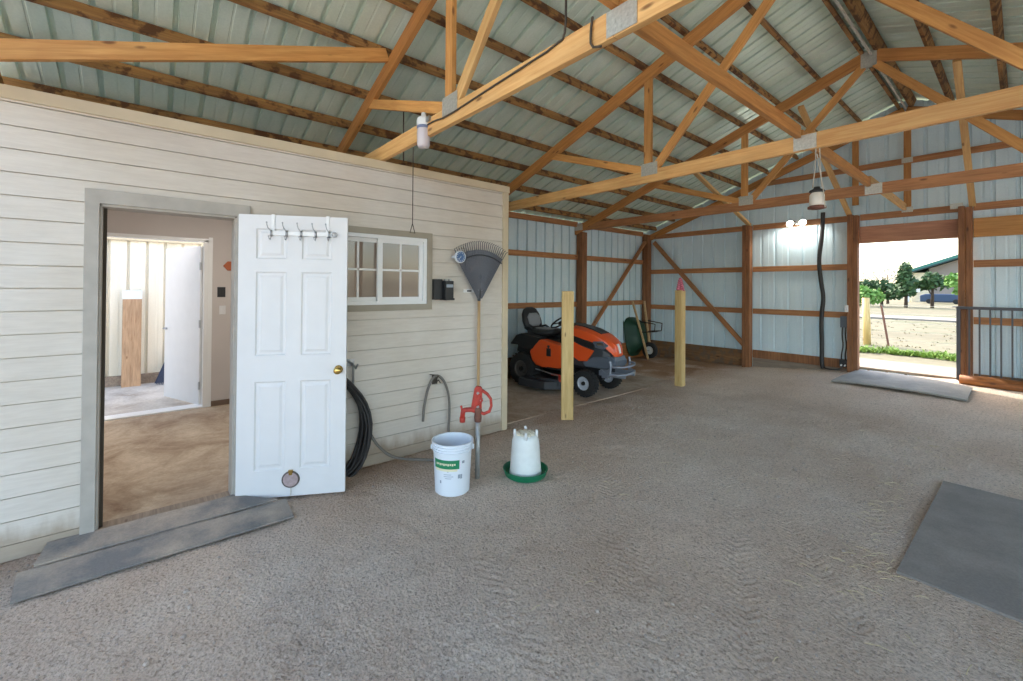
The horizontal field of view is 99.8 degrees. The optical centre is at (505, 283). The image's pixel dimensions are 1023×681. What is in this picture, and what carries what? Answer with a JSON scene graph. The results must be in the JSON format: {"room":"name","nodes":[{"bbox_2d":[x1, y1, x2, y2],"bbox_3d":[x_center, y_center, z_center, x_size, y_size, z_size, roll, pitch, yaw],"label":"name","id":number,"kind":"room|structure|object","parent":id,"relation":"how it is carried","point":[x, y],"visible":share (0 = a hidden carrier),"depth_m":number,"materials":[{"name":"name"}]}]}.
{"room":"farm building","nodes":[
{"label":"farm building","id":0,"kind":"room"},
{"bbox_2d":[105,239,202,376],"bbox_3d":[-5.646,0.226,7.101,6.400,2.750,0.040,1,-1,-40],"label":"wall","id":1,"kind":"structure","parent":0,"point":[131,265],"depth_m":6.91,"materials":[{"name":"metal"}]},
{"bbox_2d":[105,372,158,387],"bbox_3d":[-5.627,1.521,7.055,6.400,0.160,0.050,1,-1,-40],"label":"baseboard","id":2,"kind":"structure","parent":1,"relation":"attached to","point":[112,381],"depth_m":6.71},
{"bbox_2d":[107,237,202,244],"bbox_3d":[-5.600,-0.739,7.063,6.400,0.120,0.060,1,-1,-40],"label":"trim","id":3,"kind":"structure","parent":1,"relation":"attached to","point":[110,238],"depth_m":6.95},
{"bbox_2d":[0,382,497,563],"bbox_3d":[-3.956,1.637,5.043,6.400,0.120,5.380,1,-1,-40],"label":"floor","id":4,"kind":"structure","parent":0,"point":[154,461],"depth_m":4.02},
{"bbox_2d":[121,290,141,387],"bbox_3d":[-5.842,0.848,6.732,0.232,1.499,0.145,1,-1,-40],"label":"plank","id":5,"kind":"object","parent":4,"relation":"on","point":[132,299],"visible":1,"depth_m":6.71,"materials":[{"name":"brown"}]},
{"bbox_2d":[0,97,502,562],"bbox_3d":[-1.823,0.279,3.385,4.530,2.640,0.120,1,-1,-40],"label":"wall","id":6,"kind":"structure","parent":0,"point":[49,156],"depth_m":2.88,"materials":[{"name":"wood"}]},
{"bbox_2d":[79,188,347,534],"bbox_3d":[-1.921,0.506,3.021,1.526,2.178,0.614,1,-1,-40],"label":"door","id":7,"kind":"structure","parent":6,"relation":"in","point":[98,202],"depth_m":3.18,"materials":[{"name":"grey paint"}]},
{"bbox_2d":[266,214,336,241],"bbox_3d":[-1.515,-0.416,3.220,0.482,0.194,0.112,1,0,-12],"label":"hook rack","id":8,"kind":"object","parent":7,"relation":"attached to","point":[272,231],"visible":0.99,"depth_m":3.21,"materials":[{"name":"white metal"}]},
{"bbox_2d":[0,83,509,192],"bbox_3d":[-1.780,-1.078,3.424,4.615,0.075,0.160,1,-1,-40],"label":"trim","id":9,"kind":"structure","parent":6,"relation":"attached to","point":[11,92],"depth_m":3.06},
{"bbox_2d":[346,358,372,476],"bbox_3d":[-1.378,1.153,3.579,0.577,1.019,0.153,1,-1,-40],"label":"coiled hose","id":10,"kind":"object","parent":6,"relation":"attached to","point":[364,437],"visible":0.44,"depth_m":3.67,"materials":[{"name":"grey"}]},
{"bbox_2d":[347,225,432,311],"bbox_3d":[-1.143,-0.127,3.920,1.020,0.740,0.108,1,-1,-40],"label":"window","id":11,"kind":"structure","parent":6,"relation":"in","point":[424,241],"depth_m":3.96,"materials":[{"name":"beige paint"}]},
{"bbox_2d":[430,374,440,383],"bbox_3d":[-0.684,0.930,4.205,0.125,0.109,0.074,1,-1,-40],"label":"bracket","id":12,"kind":"object","parent":6,"relation":"attached to","point":[435,380],"visible":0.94,"depth_m":4.22,"materials":[{"name":"grey metal"}]},
{"bbox_2d":[372,375,450,461],"bbox_3d":[-0.772,1.240,3.797,0.996,0.721,0.544,1,-1,-40],"label":"hose","id":13,"kind":"object","parent":12,"relation":"hanging from","point":[434,376],"visible":0.56,"depth_m":4.11,"materials":[{"name":"grey"}]},
{"bbox_2d":[432,279,454,299],"bbox_3d":[-0.616,0.057,4.233,0.195,0.205,0.120,1,-1,-40],"label":"box","id":14,"kind":"object","parent":6,"relation":"attached to","point":[441,290],"visible":1,"depth_m":4.21,"materials":[{"name":"black plastic"}]},
{"bbox_2d":[501,192,508,429],"bbox_3d":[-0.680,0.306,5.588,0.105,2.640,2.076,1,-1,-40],"label":"trim","id":15,"kind":"structure","parent":6,"relation":"attached to","point":[505,220],"depth_m":4.79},
{"bbox_2d":[107,210,417,400],"bbox_3d":[-2.839,0.326,4.583,4.500,2.550,3.021,1,-1,-40],"label":"wall","id":16,"kind":"structure","parent":0,"point":[124,222],"depth_m":5.67,"materials":[{"name":"beige paint"}]},
{"bbox_2d":[104,232,212,420],"bbox_3d":[-4.292,0.496,5.299,1.105,2.200,0.222,1,-1,-40],"label":"door frame","id":17,"kind":"structure","parent":16,"relation":"in","point":[207,243],"depth_m":5.52,"materials":[{"name":"white wood"}]},
{"bbox_2d":[162,246,202,404],"bbox_3d":[-4.361,0.540,5.831,0.932,2.060,0.142,0,-1,29],"label":"door","id":18,"kind":"structure","parent":17,"relation":"attached to","point":[184,266],"depth_m":5.79,"materials":[{"name":"white paint"}]},
{"bbox_2d":[0,0,904,232],"bbox_3d":[0.859,-2.105,5.418,10.700,1.782,4.813,1,-1,-40],"label":"ceiling","id":19,"kind":"structure","parent":0,"point":[808,26],"depth_m":4.48,"materials":[{"name":"metal"}]},
{"bbox_2d":[2,76,674,221],"bbox_3d":[-0.171,-1.505,6.428,10.320,0.096,0.064,1,-1,-40],"label":"purlin","id":20,"kind":"object","parent":19,"relation":"attached to","point":[9,81],"visible":0.49,"depth_m":4.36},
{"bbox_2d":[0,32,693,209],"bbox_3d":[0.117,-1.669,6.083,10.320,0.096,0.064,1,-1,-40],"label":"purlin","id":21,"kind":"object","parent":19,"relation":"attached to","point":[120,68],"visible":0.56,"depth_m":4.19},
{"bbox_2d":[26,0,715,200],"bbox_3d":[0.413,-1.836,5.731,10.320,0.096,0.064,1,-1,-40],"label":"purlin","id":22,"kind":"object","parent":19,"relation":"attached to","point":[77,8],"visible":0.56,"depth_m":3.62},
{"bbox_2d":[228,0,740,187],"bbox_3d":[0.747,-2.025,5.332,10.320,0.096,0.064,1,-1,-40],"label":"purlin","id":23,"kind":"object","parent":19,"relation":"attached to","point":[264,7],"visible":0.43,"depth_m":3.98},
{"bbox_2d":[385,0,768,174],"bbox_3d":[1.055,-2.200,4.965,10.320,0.096,0.064,1,-1,-40],"label":"purlin","id":24,"kind":"object","parent":19,"relation":"attached to","point":[409,5],"visible":0.8,"depth_m":4.53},
{"bbox_2d":[509,201,656,230],"bbox_3d":[-0.460,-1.341,6.772,10.320,0.096,0.064,1,-1,-40],"label":"purlin","id":25,"kind":"object","parent":19,"relation":"attached to","point":[534,208],"visible":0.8,"depth_m":8.17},
{"bbox_2d":[520,0,798,159],"bbox_3d":[1.363,-2.374,4.597,10.320,0.096,0.064,1,-1,-40],"label":"purlin","id":26,"kind":"object","parent":19,"relation":"attached to","point":[538,5],"visible":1,"depth_m":4.62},
{"bbox_2d":[660,15,817,131],"bbox_3d":[1.665,-2.545,4.237,10.320,0.096,0.064,1,-1,-40],"label":"purlin","id":27,"kind":"object","parent":19,"relation":"attached to","point":[667,19],"visible":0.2,"depth_m":5.03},
{"bbox_2d":[743,2,861,121],"bbox_3d":[1.966,-2.716,3.877,10.320,0.096,0.064,1,-1,-40],"label":"purlin","id":28,"kind":"object","parent":19,"relation":"attached to","point":[747,6],"visible":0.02,"depth_m":5.02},
{"bbox_2d":[822,0,900,109],"bbox_3d":[2.255,-2.860,3.532,10.320,0.133,0.078,1,-1,-40],"label":"purlin","id":29,"kind":"object","parent":19,"relation":"attached to","point":[828,4],"visible":1,"depth_m":4.96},
{"bbox_2d":[0,356,1022,680],"bbox_3d":[1.376,1.489,2.668,12.760,0.335,9.250,1,-1,-40],"label":"floor","id":30,"kind":"structure","parent":0,"point":[829,414],"depth_m":2.44,"materials":[{"name":"gravel"}]},
{"bbox_2d":[10,499,293,603],"bbox_3d":[-2.022,1.563,2.616,1.310,0.026,0.276,1,-1,-40],"label":"ramp","id":31,"kind":"object","parent":30,"relation":"on","point":[34,582],"visible":1,"depth_m":2.51,"materials":[{"name":"rubber"}]},
{"bbox_2d":[34,495,277,566],"bbox_3d":[-2.189,1.547,2.826,1.200,0.024,0.250,1,-1,-40],"label":"ramp","id":32,"kind":"object","parent":30,"relation":"on","point":[60,549],"visible":1,"depth_m":2.73,"materials":[{"name":"wood"}]},
{"bbox_2d":[431,432,473,496],"bbox_3d":[-0.419,1.413,3.383,0.342,0.394,0.330,0,0,-2],"label":"plastic bucket","id":33,"kind":"object","parent":30,"relation":"on","point":[451,450],"visible":1,"depth_m":3.27,"materials":[{"name":"white"}]},
{"bbox_2d":[460,386,492,478],"bbox_3d":[-0.248,1.245,3.576,0.272,0.794,0.068,0,0,4],"label":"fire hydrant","id":34,"kind":"object","parent":30,"relation":"on","point":[476,406],"visible":0.98,"depth_m":3.56,"materials":[{"name":"metal"}]},
{"bbox_2d":[454,241,507,385],"bbox_3d":[-0.276,0.587,4.514,0.687,2.066,0.091,1,-1,-40],"label":"rake","id":35,"kind":"object","parent":30,"relation":"on","point":[479,267],"visible":0.98,"depth_m":4.51,"materials":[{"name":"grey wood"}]},
{"bbox_2d":[0,403,1022,679],"bbox_3d":[0.978,1.609,2.629,6.116,0.017,4.418,1,-1,-40],"label":"gravel","id":36,"kind":"object","parent":30,"relation":"on","point":[146,663],"visible":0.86,"depth_m":2.33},
{"bbox_2d":[503,425,547,482],"bbox_3d":[0.167,1.423,3.647,0.380,0.385,0.380,0,-1,30],"label":"poultry waterer","id":37,"kind":"object","parent":30,"relation":"on","point":[525,465],"visible":1,"depth_m":3.55,"materials":[{"name":"white plastic"}]},
{"bbox_2d":[503,461,547,482],"bbox_3d":[0.166,1.584,3.645,0.380,0.064,0.380,0,-1,30],"label":"tray","id":38,"kind":"object","parent":37,"relation":"on","point":[520,476],"depth_m":3.53,"materials":[{"name":"green plastic"}]},
{"bbox_2d":[561,291,573,419],"bbox_3d":[0.746,0.876,5.235,0.145,1.575,0.145,0,0,6],"label":"wooden post","id":39,"kind":"object","parent":30,"relation":"on","point":[567,309],"visible":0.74,"depth_m":5.16,"materials":[{"name":"yellow wood"}]},
{"bbox_2d":[576,232,586,323],"bbox_3d":[1.520,0.333,8.662,0.150,2.770,0.150,1,-1,-40],"label":"wall post","id":40,"kind":"object","parent":30,"relation":"on","point":[581,263],"visible":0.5,"depth_m":8.61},
{"bbox_2d":[623,301,662,359],"bbox_3d":[3.115,1.041,9.754,0.723,1.297,0.710,0,-1,43],"label":"wheelbarrow","id":41,"kind":"object","parent":30,"relation":"on","point":[635,333],"visible":1,"depth_m":9.66,"materials":[{"name":"plastic"}]},
{"bbox_2d":[623,317,646,355],"bbox_3d":[3.012,1.160,9.849,0.285,0.940,0.710,-13,-10,42],"label":"tub","id":42,"kind":"object","parent":41,"relation":"attached to","point":[632,326],"depth_m":9.67,"materials":[{"name":"green"}]},
{"bbox_2d":[642,234,650,355],"bbox_3d":[3.313,0.289,10.152,0.150,2.910,0.150,1,-1,-40],"label":"wall post","id":43,"kind":"object","parent":30,"relation":"on","point":[646,252],"visible":0.58,"depth_m":10.10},
{"bbox_2d":[675,278,685,386],"bbox_3d":[2.822,0.796,6.964,0.126,1.795,0.139,1,-1,-40],"label":"wooden post","id":44,"kind":"object","parent":30,"relation":"on","point":[680,293],"visible":0.99,"depth_m":6.92,"materials":[{"name":"yellow wood"}]},
{"bbox_2d":[742,225,752,366],"bbox_3d":[4.724,0.295,8.439,0.140,2.890,0.140,1,-1,-40],"label":"wall post","id":45,"kind":"object","parent":30,"relation":"on","point":[747,231],"visible":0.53,"depth_m":8.39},
{"bbox_2d":[693,173,750,225],"bbox_3d":[3.841,-1.523,7.670,2.374,0.761,0.068,1,-1,-39],"label":"brace","id":46,"kind":"object","parent":45,"relation":"attached to","point":[699,176],"visible":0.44,"depth_m":7.46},
{"bbox_2d":[491,408,1022,680],"bbox_3d":[2.288,1.578,3.341,5.166,0.085,2.916,1,-1,-40],"label":"straw","id":47,"kind":"object","parent":30,"relation":"on","point":[730,408],"visible":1,"depth_m":2.58,"materials":[{"name":"beige"}]},
{"bbox_2d":[817,212,824,368],"bbox_3d":[5.475,0.114,7.481,0.119,2.714,0.122,0,-1,30],"label":"hose","id":48,"kind":"object","parent":30,"relation":"on","point":[822,219],"visible":1,"depth_m":7.48,"materials":[{"name":"grey"}]},
{"bbox_2d":[847,214,859,371],"bbox_3d":[5.779,0.218,7.171,0.140,2.740,0.140,1,-1,-40],"label":"wall post","id":49,"kind":"object","parent":30,"relation":"on","point":[853,221],"visible":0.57,"depth_m":7.13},
{"bbox_2d":[798,105,851,215],"bbox_3d":[4.837,-1.755,6.476,2.380,1.218,0.068,1,-1,-39],"label":"brace","id":50,"kind":"object","parent":49,"relation":"attached to","point":[805,117],"visible":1,"depth_m":6.50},
{"bbox_2d":[831,369,972,400],"bbox_3d":[5.751,1.421,6.214,1.132,0.123,1.529,1,-1,-30],"label":"mat","id":51,"kind":"object","parent":30,"relation":"on","point":[862,377],"visible":1,"depth_m":6.03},
{"bbox_2d":[896,481,1022,622],"bbox_3d":[3.472,1.623,2.272,1.880,0.021,1.860,1,-1,-40],"label":"mat","id":52,"kind":"object","parent":30,"relation":"on","point":[967,545],"visible":1,"depth_m":2.61,"materials":[{"name":"rubber"}]},
{"bbox_2d":[958,206,972,380],"bbox_3d":[6.598,0.236,6.186,0.140,2.700,0.140,1,-1,-40],"label":"wall post","id":53,"kind":"object","parent":30,"relation":"on","point":[965,214],"visible":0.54,"depth_m":6.14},
{"bbox_2d":[952,60,975,206],"bbox_3d":[5.745,-1.758,5.384,2.381,1.297,0.068,1,-1,-40],"label":"brace","id":54,"kind":"object","parent":53,"relation":"attached to","point":[957,64],"visible":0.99,"depth_m":5.26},
{"bbox_2d":[952,306,1022,379],"bbox_3d":[6.922,0.839,5.519,0.040,1.047,1.680,1,-1,-40],"label":"gate panel","id":55,"kind":"object","parent":30,"relation":"on","point":[958,312],"visible":0.88,"depth_m":5.95,"materials":[{"name":"grey metal"}]},
{"bbox_2d":[959,375,1022,391],"bbox_3d":[7.096,1.368,5.096,0.195,0.206,2.413,1,-1,-35],"label":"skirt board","id":56,"kind":"object","parent":30,"relation":"on","point":[980,381],"visible":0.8,"depth_m":5.79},
{"bbox_2d":[508,218,645,357],"bbox_3d":[-0.658,0.177,7.008,10.350,2.921,0.040,1,-1,-40],"label":"wall","id":57,"kind":"structure","parent":0,"point":[530,279],"depth_m":8.46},
{"bbox_2d":[336,0,693,160],"bbox_3d":[0.508,-1.950,1.970,0.054,1.807,9.284,1,-1,-40],"label":"roof truss","id":58,"kind":"object","parent":57,"relation":"on","point":[630,16],"visible":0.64,"depth_m":2.80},
{"bbox_2d":[0,38,388,62],"bbox_3d":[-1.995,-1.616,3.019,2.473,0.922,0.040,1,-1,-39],"label":"wooden beam","id":59,"kind":"structure","parent":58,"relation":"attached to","point":[11,50],"depth_m":2.84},
{"bbox_2d":[417,112,431,148],"bbox_3d":[-0.609,-1.165,3.257,0.104,0.267,0.152,1,-1,-40],"label":"light","id":60,"kind":"object","parent":58,"relation":"hanging from","point":[423,140],"visible":0.91,"depth_m":3.23,"materials":[{"name":"white plastic"}]},
{"bbox_2d":[417,127,429,148],"bbox_3d":[-0.625,-1.105,3.275,0.100,0.147,0.100,1,-1,-40],"label":"bulb","id":61,"kind":"object","parent":60,"relation":"on","point":[423,140],"depth_m":3.24,"materials":[{"name":"grey"}]},
{"bbox_2d":[427,0,566,125],"bbox_3d":[-0.142,-1.312,2.696,0.016,0.285,1.396,1,-1,-40],"label":"power cord","id":62,"kind":"object","parent":58,"relation":"attached to","point":[565,23],"visible":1,"depth_m":2.43,"materials":[{"name":"plastic"}]},
{"bbox_2d":[619,0,800,138],"bbox_3d":[1.464,-1.255,2.763,2.452,0.100,0.040,1,0,-40],"label":"brace","id":63,"kind":"object","parent":58,"relation":"attached to","point":[654,33],"visible":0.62,"depth_m":2.54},
{"bbox_2d":[834,0,906,108],"bbox_3d":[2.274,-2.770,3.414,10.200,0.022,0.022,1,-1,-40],"label":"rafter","id":64,"kind":"object","parent":58,"relation":"attached to","point":[837,2],"visible":1,"depth_m":4.84,"materials":[{"name":"brown"}]},
{"bbox_2d":[508,302,576,308],"bbox_3d":[0.055,0.388,7.522,3.550,0.100,0.040,1,-1,-40],"label":"girt","id":65,"kind":"object","parent":57,"relation":"attached to","point":[538,304],"visible":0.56,"depth_m":7.93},
{"bbox_2d":[508,249,577,259],"bbox_3d":[0.062,-0.552,7.530,3.550,0.100,0.040,1,-1,-40],"label":"girt","id":66,"kind":"object","parent":57,"relation":"attached to","point":[510,251],"visible":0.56,"depth_m":8.01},
{"bbox_2d":[509,211,577,226],"bbox_3d":[0.067,-1.212,7.536,3.550,0.100,0.040,1,-1,-40],"label":"girt","id":67,"kind":"object","parent":57,"relation":"attached to","point":[516,215],"visible":0.52,"depth_m":8.01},
{"bbox_2d":[587,256,642,263],"bbox_3d":[2.385,-0.519,9.461,2.170,0.100,0.040,1,-1,-40],"label":"girt","id":68,"kind":"object","parent":57,"relation":"attached to","point":[589,258],"visible":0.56,"depth_m":9.36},
{"bbox_2d":[587,300,642,305],"bbox_3d":[2.377,0.421,9.453,2.170,0.100,0.040,1,-1,-40],"label":"girt","id":69,"kind":"object","parent":57,"relation":"attached to","point":[626,302],"visible":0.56,"depth_m":9.45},
{"bbox_2d":[591,241,645,325],"bbox_3d":[2.543,-0.067,9.520,1.944,1.924,0.090,1,-1,-40],"label":"diagonal brace","id":70,"kind":"object","parent":57,"relation":"attached to","point":[643,244],"visible":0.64,"depth_m":9.44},
{"bbox_2d":[594,227,642,235],"bbox_3d":[2.389,-1.179,9.466,2.170,0.100,0.040,1,-1,-40],"label":"girt","id":71,"kind":"object","parent":57,"relation":"attached to","point":[611,229],"visible":0.76,"depth_m":9.62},
{"bbox_2d":[507,0,1022,210],"bbox_3d":[2.430,-1.923,3.568,0.054,1.807,9.284,1,-1,-40],"label":"roof truss","id":72,"kind":"object","parent":57,"relation":"on","point":[1010,98],"visible":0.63,"depth_m":3.92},
{"bbox_2d":[807,148,826,209],"bbox_3d":[2.485,-0.846,3.440,0.124,0.505,0.128,1,-1,-40],"label":"hanging lantern","id":73,"kind":"object","parent":72,"relation":"hanging from","point":[817,196],"visible":1,"depth_m":3.41,"materials":[{"name":"white plastic"}]},
{"bbox_2d":[801,130,870,186],"bbox_3d":[3.386,-1.219,4.361,2.452,0.100,0.040,1,0,-40],"label":"brace","id":74,"kind":"object","parent":72,"relation":"attached to","point":[827,154],"visible":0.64,"depth_m":4.36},
{"bbox_2d":[575,42,1022,234],"bbox_3d":[4.353,-1.895,5.166,0.054,1.807,9.284,1,-1,-40],"label":"roof truss","id":75,"kind":"object","parent":57,"relation":"on","point":[859,64],"visible":0.96,"depth_m":5.36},
{"bbox_2d":[868,176,905,209],"bbox_3d":[5.276,-1.218,5.932,2.410,0.101,0.040,2,-1,-40],"label":"brace","id":76,"kind":"object","parent":75,"relation":"attached to","point":[893,198],"visible":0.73,"depth_m":6.07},
{"bbox_2d":[651,106,1022,240],"bbox_3d":[6.241,-1.873,6.736,0.073,1.799,9.243,1,-1,-40],"label":"truss","id":77,"kind":"object","parent":57,"relation":"attached to","point":[1013,114],"visible":0.64,"depth_m":6.90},
{"bbox_2d":[507,374,665,423],"bbox_3d":[0.749,1.704,6.884,3.870,0.126,1.945,1,-1,-40],"label":"floor slab","id":78,"kind":"structure","parent":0,"point":[522,401],"depth_m":6.27,"materials":[{"name":"concrete"}]},
{"bbox_2d":[509,307,635,396],"bbox_3d":[1.067,1.024,6.825,1.960,1.243,1.277,0,-1,42],"label":"riding mower","id":79,"kind":"object","parent":78,"relation":"on","point":[598,354],"visible":0.91,"depth_m":6.53,"materials":[{"name":"metal"}]},
{"bbox_2d":[527,327,560,335],"bbox_3d":[0.672,0.799,7.209,0.520,0.132,0.480,0,-1,42],"label":"seat cushion","id":80,"kind":"object","parent":79,"relation":"on","point":[541,331],"depth_m":7.03,"materials":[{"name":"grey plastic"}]},
{"bbox_2d":[574,322,622,356],"bbox_3d":[1.356,0.849,6.575,0.550,0.458,0.817,1,-1,-40],"label":"hood","id":81,"kind":"object","parent":79,"relation":"attached to","point":[589,340],"depth_m":6.39,"materials":[{"name":"orange plastic"}]},
{"bbox_2d":[646,100,1022,378],"bbox_3d":[6.285,-0.605,6.783,0.024,4.587,9.186,1,-1,-40],"label":"wall","id":82,"kind":"structure","parent":0,"point":[788,246],"depth_m":7.56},
{"bbox_2d":[651,340,741,365],"bbox_3d":[4.076,1.503,9.338,0.040,0.380,2.065,1,-1,-40],"label":"skirt board","id":83,"kind":"object","parent":82,"relation":"attached to","point":[693,352],"visible":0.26,"depth_m":9.16,"materials":[{"name":"brown wood"}]},
{"bbox_2d":[651,267,741,273],"bbox_3d":[4.090,-0.282,9.353,0.040,0.100,2.065,1,-1,-40],"label":"girt","id":84,"kind":"object","parent":82,"relation":"attached to","point":[730,269],"visible":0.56,"depth_m":9.21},
{"bbox_2d":[651,304,741,312],"bbox_3d":[4.083,0.533,9.346,0.040,0.100,2.065,1,-1,-40],"label":"girt","id":85,"kind":"object","parent":82,"relation":"attached to","point":[668,307],"visible":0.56,"depth_m":9.24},
{"bbox_2d":[653,241,741,345],"bbox_3d":[4.089,0.133,9.276,0.038,2.258,2.064,1,-1,-40],"label":"diagonal brace","id":86,"kind":"object","parent":82,"relation":"attached to","point":[687,280],"visible":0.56,"depth_m":9.19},
{"bbox_2d":[655,226,741,238],"bbox_3d":[4.096,-1.097,9.360,0.040,0.100,2.065,1,-1,-40],"label":"girt","id":87,"kind":"object","parent":82,"relation":"attached to","point":[730,229],"visible":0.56,"depth_m":9.20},
{"bbox_2d":[753,264,846,271],"bbox_3d":[5.325,-0.285,7.867,0.040,0.100,1.500,1,-1,-40],"label":"girt","id":88,"kind":"object","parent":82,"relation":"attached to","point":[831,266],"visible":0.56,"depth_m":7.83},
{"bbox_2d":[753,358,846,370],"bbox_3d":[5.319,1.550,7.858,0.040,0.220,1.500,1,-1,-40],"label":"skirt board","id":89,"kind":"object","parent":82,"relation":"attached to","point":[758,362],"visible":0.3,"depth_m":8.00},
{"bbox_2d":[753,308,846,317],"bbox_3d":[5.319,0.530,7.860,0.040,0.100,1.500,1,-1,-40],"label":"girt","id":90,"kind":"object","parent":82,"relation":"attached to","point":[755,311],"visible":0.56,"depth_m":7.83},
{"bbox_2d":[753,216,846,229],"bbox_3d":[5.331,-1.100,7.874,0.040,0.100,1.500,1,-1,-40],"label":"girt","id":91,"kind":"object","parent":82,"relation":"attached to","point":[841,219],"visible":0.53,"depth_m":7.75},
{"bbox_2d":[753,350,846,368],"bbox_3d":[5.313,1.360,7.853,0.045,0.150,1.500,1,-1,-40],"label":"skirt board","id":92,"kind":"object","parent":82,"relation":"attached to","point":[797,358],"visible":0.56,"depth_m":7.86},
{"bbox_2d":[860,219,957,242],"bbox_3d":[6.258,-0.812,6.738,0.045,0.270,1.130,1,-1,-40],"label":"door frame","id":93,"kind":"structure","parent":82,"relation":"attached to","point":[940,229],"depth_m":6.68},
{"bbox_2d":[860,206,957,220],"bbox_3d":[6.268,-1.102,6.747,0.040,0.100,1.130,1,-1,-40],"label":"girt","id":94,"kind":"object","parent":82,"relation":"attached to","point":[945,209],"visible":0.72,"depth_m":6.71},
{"bbox_2d":[973,214,1022,236],"bbox_3d":[7.221,-0.805,5.579,0.045,0.270,1.585,1,-1,-40],"label":"girt","id":95,"kind":"object","parent":82,"relation":"attached to","point":[1011,224],"depth_m":5.99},
{"bbox_2d":[973,199,1022,210],"bbox_3d":[7.231,-1.105,5.588,0.040,0.100,1.585,1,-1,-40],"label":"girt","id":96,"kind":"object","parent":82,"relation":"attached to","point":[1016,202],"visible":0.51,"depth_m":6.00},
{"bbox_2d":[974,259,1022,266],"bbox_3d":[7.225,-0.290,5.581,0.040,0.100,1.585,1,-1,-40],"label":"girt","id":97,"kind":"object","parent":82,"relation":"attached to","point":[1000,262],"visible":1,"depth_m":5.99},
{"bbox_2d":[974,317,1022,325],"bbox_3d":[7.219,0.525,5.574,0.040,0.100,1.585,1,-1,-40],"label":"girt","id":98,"kind":"object","parent":82,"relation":"attached to","point":[984,321],"visible":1,"depth_m":5.99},
{"bbox_2d":[861,0,1022,99],"bbox_3d":[3.961,-2.113,1.686,10.700,1.782,4.813,1,-1,-40],"label":"ceiling","id":99,"kind":"structure","parent":0,"point":[897,29],"depth_m":4.83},
{"bbox_2d":[843,0,916,106],"bbox_3d":[2.364,-2.858,3.401,10.320,0.133,0.078,1,-1,-40],"label":"purlin","id":100,"kind":"object","parent":99,"relation":"attached to","point":[856,8],"visible":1,"depth_m":4.83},
{"bbox_2d":[913,0,954,100],"bbox_3d":[2.631,-2.727,3.077,10.320,0.096,0.064,1,-1,-40],"label":"purlin","id":101,"kind":"object","parent":99,"relation":"attached to","point":[925,34],"visible":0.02,"depth_m":5.24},
{"bbox_2d":[989,0,1007,89],"bbox_3d":[2.962,-2.540,2.676,10.320,0.096,0.064,1,-1,-40],"label":"purlin","id":102,"kind":"object","parent":99,"relation":"attached to","point":[995,5],"visible":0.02,"depth_m":4.22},
{"label":"outside","id":103,"kind":"structure","parent":0,"visible":0},
{"bbox_2d":[860,314,955,321],"bbox_3d":[20.944,1.596,17.407,2.500,0.085,280.000,1,-1,-40],"label":"road","id":104,"kind":"structure","parent":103,"point":[938,319],"depth_m":19.45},
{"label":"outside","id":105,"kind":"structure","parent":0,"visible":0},
{"bbox_2d":[860,297,957,374],"bbox_3d":[103.476,2.821,86.013,250.840,0.034,280.000,1,-1,-40],"label":"ground","id":106,"kind":"structure","parent":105,"point":[943,309],"depth_m":13.79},
{"bbox_2d":[860,285,886,305],"bbox_3d":[28.604,0.980,34.330,1.738,1.887,2.518,1,-1,-40],"label":"bushy tree","id":107,"kind":"object","parent":106,"relation":"on","point":[874,295],"visible":0.48,"depth_m":33.80,"materials":[{"name":"green plant"}]},
{"bbox_2d":[860,267,898,303],"bbox_3d":[37.319,0.213,42.712,1.254,3.686,3.544,1,-1,-40],"label":"bare tree","id":108,"kind":"object","parent":106,"relation":"on","point":[890,271],"visible":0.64,"depth_m":42.53,"materials":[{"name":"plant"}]},
{"bbox_2d":[860,279,902,305],"bbox_3d":[30.991,0.769,36.244,1.856,2.374,4.213,1,-1,-40],"label":"bushy tree","id":109,"kind":"object","parent":106,"relation":"on","point":[884,285],"visible":0.44,"depth_m":35.59,"materials":[{"name":"green plant"}]},
{"bbox_2d":[886,261,919,307],"bbox_3d":[30.753,0.079,33.384,1.726,3.699,1.948,1,-1,-40],"label":"pine tree","id":110,"kind":"object","parent":106,"relation":"on","point":[905,286],"visible":1,"depth_m":33.09,"materials":[{"name":"green plant"}]},
{"bbox_2d":[860,358,955,378],"bbox_3d":[6.983,1.492,6.842,1.180,0.205,3.200,1,-1,-40],"label":"apron","id":111,"kind":"object","parent":106,"relation":"on","point":[932,371],"visible":0.33,"depth_m":7.07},
{"bbox_2d":[860,345,955,361],"bbox_3d":[8.428,1.397,8.780,4.226,0.108,1.693,0,-1,39],"label":"weeds","id":112,"kind":"object","parent":106,"relation":"on","point":[891,350],"visible":0.5,"depth_m":8.74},
{"bbox_2d":[860,298,955,345],"bbox_3d":[8.359,0.939,10.848,0.195,1.204,18.000,1,-1,-40],"label":"wire fence","id":113,"kind":"object","parent":106,"relation":"on","point":[866,312],"visible":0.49,"depth_m":10.33,"materials":[{"name":"yellow wood"}]},
{"bbox_2d":[908,254,957,302],"bbox_3d":[60.925,-2.252,45.254,13.500,9.150,26.500,1,-1,-40],"label":"building","id":114,"kind":"structure","parent":106,"relation":"on","point":[945,266],"depth_m":49.71,"materials":[{"name":"beige stone"}]},
{"bbox_2d":[918,271,948,307],"bbox_3d":[32.583,0.480,32.831,1.561,2.916,2.038,1,-1,-40],"label":"pine tree","id":115,"kind":"object","parent":106,"relation":"on","point":[928,280],"visible":0.93,"depth_m":32.73,"materials":[{"name":"green plant"}]},
{"bbox_2d":[920,294,957,303],"bbox_3d":[44.427,1.517,43.430,1.720,0.966,3.800,1,-1,-40],"label":"car","id":116,"kind":"object","parent":106,"relation":"on","point":[953,298],"visible":0.67,"depth_m":43.25,"materials":[{"name":"blue"}]},
{"bbox_2d":[943,272,957,294],"bbox_3d":[32.026,0.513,30.335,1.418,2.801,1.826,1,-1,-40],"label":"bushy tree","id":117,"kind":"object","parent":106,"relation":"on","point":[951,280],"visible":0.34,"depth_m":30.43,"materials":[{"name":"green plant"}]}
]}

